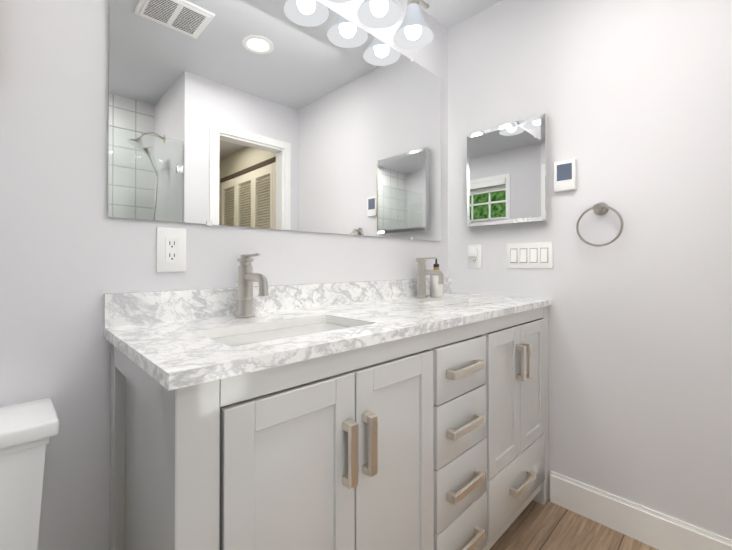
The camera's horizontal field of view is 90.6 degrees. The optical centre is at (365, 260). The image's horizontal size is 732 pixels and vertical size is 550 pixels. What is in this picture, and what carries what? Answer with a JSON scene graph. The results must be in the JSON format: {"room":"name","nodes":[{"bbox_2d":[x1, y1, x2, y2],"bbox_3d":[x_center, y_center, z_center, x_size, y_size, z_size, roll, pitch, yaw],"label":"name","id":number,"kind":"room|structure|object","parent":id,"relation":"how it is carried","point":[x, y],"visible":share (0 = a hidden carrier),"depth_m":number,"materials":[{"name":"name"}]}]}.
{"room":"bathroom","nodes":[
{"label":"bathroom","id":0,"kind":"room"},
{"bbox_2d":[0,0,447,549],"bbox_3d":[-0.409,-0.112,1.227,2.750,2.345,0.100,0,-1,-44],"label":"wall","id":1,"kind":"structure","parent":0,"point":[72,253],"depth_m":0.88,"materials":[{"name":"paint"}]},
{"bbox_2d":[156,227,185,271],"bbox_3d":[-0.546,-0.029,1.016,0.076,0.124,0.008,0,-1,-44],"label":"outlet","id":2,"kind":"object","parent":1,"relation":"attached to","point":[170,249],"visible":1,"depth_m":1.01,"materials":[{"name":"white plastic"}]},
{"bbox_2d":[108,0,440,240],"bbox_3d":[-0.126,-0.544,1.427,1.465,0.885,0.009,0,-1,-44],"label":"vanity mirror","id":3,"kind":"object","parent":1,"relation":"attached to","point":[307,115],"visible":0.96,"depth_m":1.23,"materials":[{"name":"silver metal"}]},
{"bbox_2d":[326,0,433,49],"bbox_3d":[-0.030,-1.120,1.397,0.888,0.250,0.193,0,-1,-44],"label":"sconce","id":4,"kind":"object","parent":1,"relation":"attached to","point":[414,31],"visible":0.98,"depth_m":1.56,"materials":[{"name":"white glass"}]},
{"bbox_2d":[419,0,501,28],"bbox_3d":[0.846,-1.335,-0.054,2.750,0.080,3.700,0,-1,-44],"label":"ceiling","id":5,"kind":"structure","parent":0,"point":[447,14],"depth_m":1.84,"materials":[{"name":"paint"}]},
{"bbox_2d":[489,499,657,549],"bbox_3d":[0.846,1.080,-0.074,2.750,0.060,3.700,0,-1,-44],"label":"floor","id":6,"kind":"structure","parent":0,"point":[535,525],"depth_m":1.40,"materials":[{"name":"brown wood"}]},
{"bbox_2d":[0,398,58,549],"bbox_3d":[-0.649,0.682,0.405,0.490,0.743,0.723,0,-1,-44],"label":"toilet","id":7,"kind":"object","parent":6,"relation":"on","point":[28,430],"visible":1,"depth_m":0.69,"materials":[{"name":"white ceramic"}]},
{"bbox_2d":[109,297,551,549],"bbox_3d":[0.096,0.628,1.252,1.538,0.865,0.554,0,-1,-44],"label":"bathroom vanity","id":8,"kind":"object","parent":6,"relation":"on","point":[383,415],"depth_m":0.82,"materials":[{"name":"grey wood"}]},
{"bbox_2d":[104,277,551,392],"bbox_3d":[0.084,0.141,1.259,1.552,0.108,0.534,0,-1,-44],"label":"countertop","id":9,"kind":"structure","parent":8,"relation":"on","point":[378,308],"depth_m":1.01,"materials":[{"name":"white stone"}]},
{"bbox_2d":[235,253,268,316],"bbox_3d":[-0.332,0.074,1.062,0.058,0.188,0.153,0,-1,-44],"label":"faucet","id":10,"kind":"object","parent":9,"relation":"on","point":[247,278],"visible":1,"depth_m":1.07,"materials":[{"name":"silver metal"}]},
{"bbox_2d":[415,257,443,297],"bbox_3d":[0.295,0.079,1.670,0.058,0.188,0.153,0,-1,-44],"label":"faucet","id":11,"kind":"object","parent":9,"relation":"on","point":[421,275],"visible":1,"depth_m":1.68,"materials":[{"name":"silver metal"}]},
{"bbox_2d":[430,259,442,296],"bbox_3d":[0.338,0.079,1.743,0.065,0.189,0.064,0,-1,-44],"label":"soap bottle","id":12,"kind":"object","parent":9,"relation":"on","point":[436,289],"visible":0.73,"depth_m":1.72,"materials":[{"name":"white plastic"}]},
{"bbox_2d":[448,0,731,539],"bbox_3d":[1.051,-0.110,1.468,0.120,2.345,1.590,0,-1,-44],"label":"wall","id":13,"kind":"structure","parent":0,"point":[632,99],"depth_m":1.42,"materials":[{"name":"paint"}]},
{"bbox_2d":[468,245,481,267],"bbox_3d":[0.555,-0.020,1.867,0.032,0.120,0.074,0,-1,-44],"label":"outlet","id":14,"kind":"object","parent":13,"relation":"attached to","point":[474,256],"visible":1,"depth_m":1.86,"materials":[{"name":"white plastic"}]},
{"bbox_2d":[467,113,548,226],"bbox_3d":[0.668,-0.411,1.744,0.043,0.472,0.386,0,-1,-44],"label":"medicine cabinet","id":15,"kind":"object","parent":13,"relation":"attached to","point":[507,173],"visible":1,"depth_m":1.71,"materials":[{"name":"silver metal"}]},
{"bbox_2d":[507,242,552,267],"bbox_3d":[0.756,-0.024,1.674,0.012,0.115,0.204,0,-1,-44],"label":"switch plate","id":16,"kind":"object","parent":13,"relation":"attached to","point":[531,255],"visible":1,"depth_m":1.67,"materials":[{"name":"white plastic"}]},
{"bbox_2d":[554,159,575,191],"bbox_3d":[0.860,-0.366,1.565,0.020,0.131,0.085,0,-1,-44],"label":"thermostat","id":17,"kind":"object","parent":13,"relation":"attached to","point":[565,175],"visible":1,"depth_m":1.56,"materials":[{"name":"white plastic"}]},
{"bbox_2d":[576,203,623,246],"bbox_3d":[0.939,-0.145,1.457,0.054,0.181,0.166,0,-1,-44],"label":"towel ring","id":18,"kind":"object","parent":13,"relation":"attached to","point":[600,208],"visible":0.94,"depth_m":1.45,"materials":[{"name":"silver metal"}]},
{"bbox_2d":[550,471,731,549],"bbox_3d":[1.147,0.996,1.252,0.030,0.130,0.960,0,-1,-44],"label":"baseboard","id":19,"kind":"structure","parent":13,"relation":"attached to","point":[650,527],"depth_m":1.36,"materials":[{"name":"white wood"}]}
]}

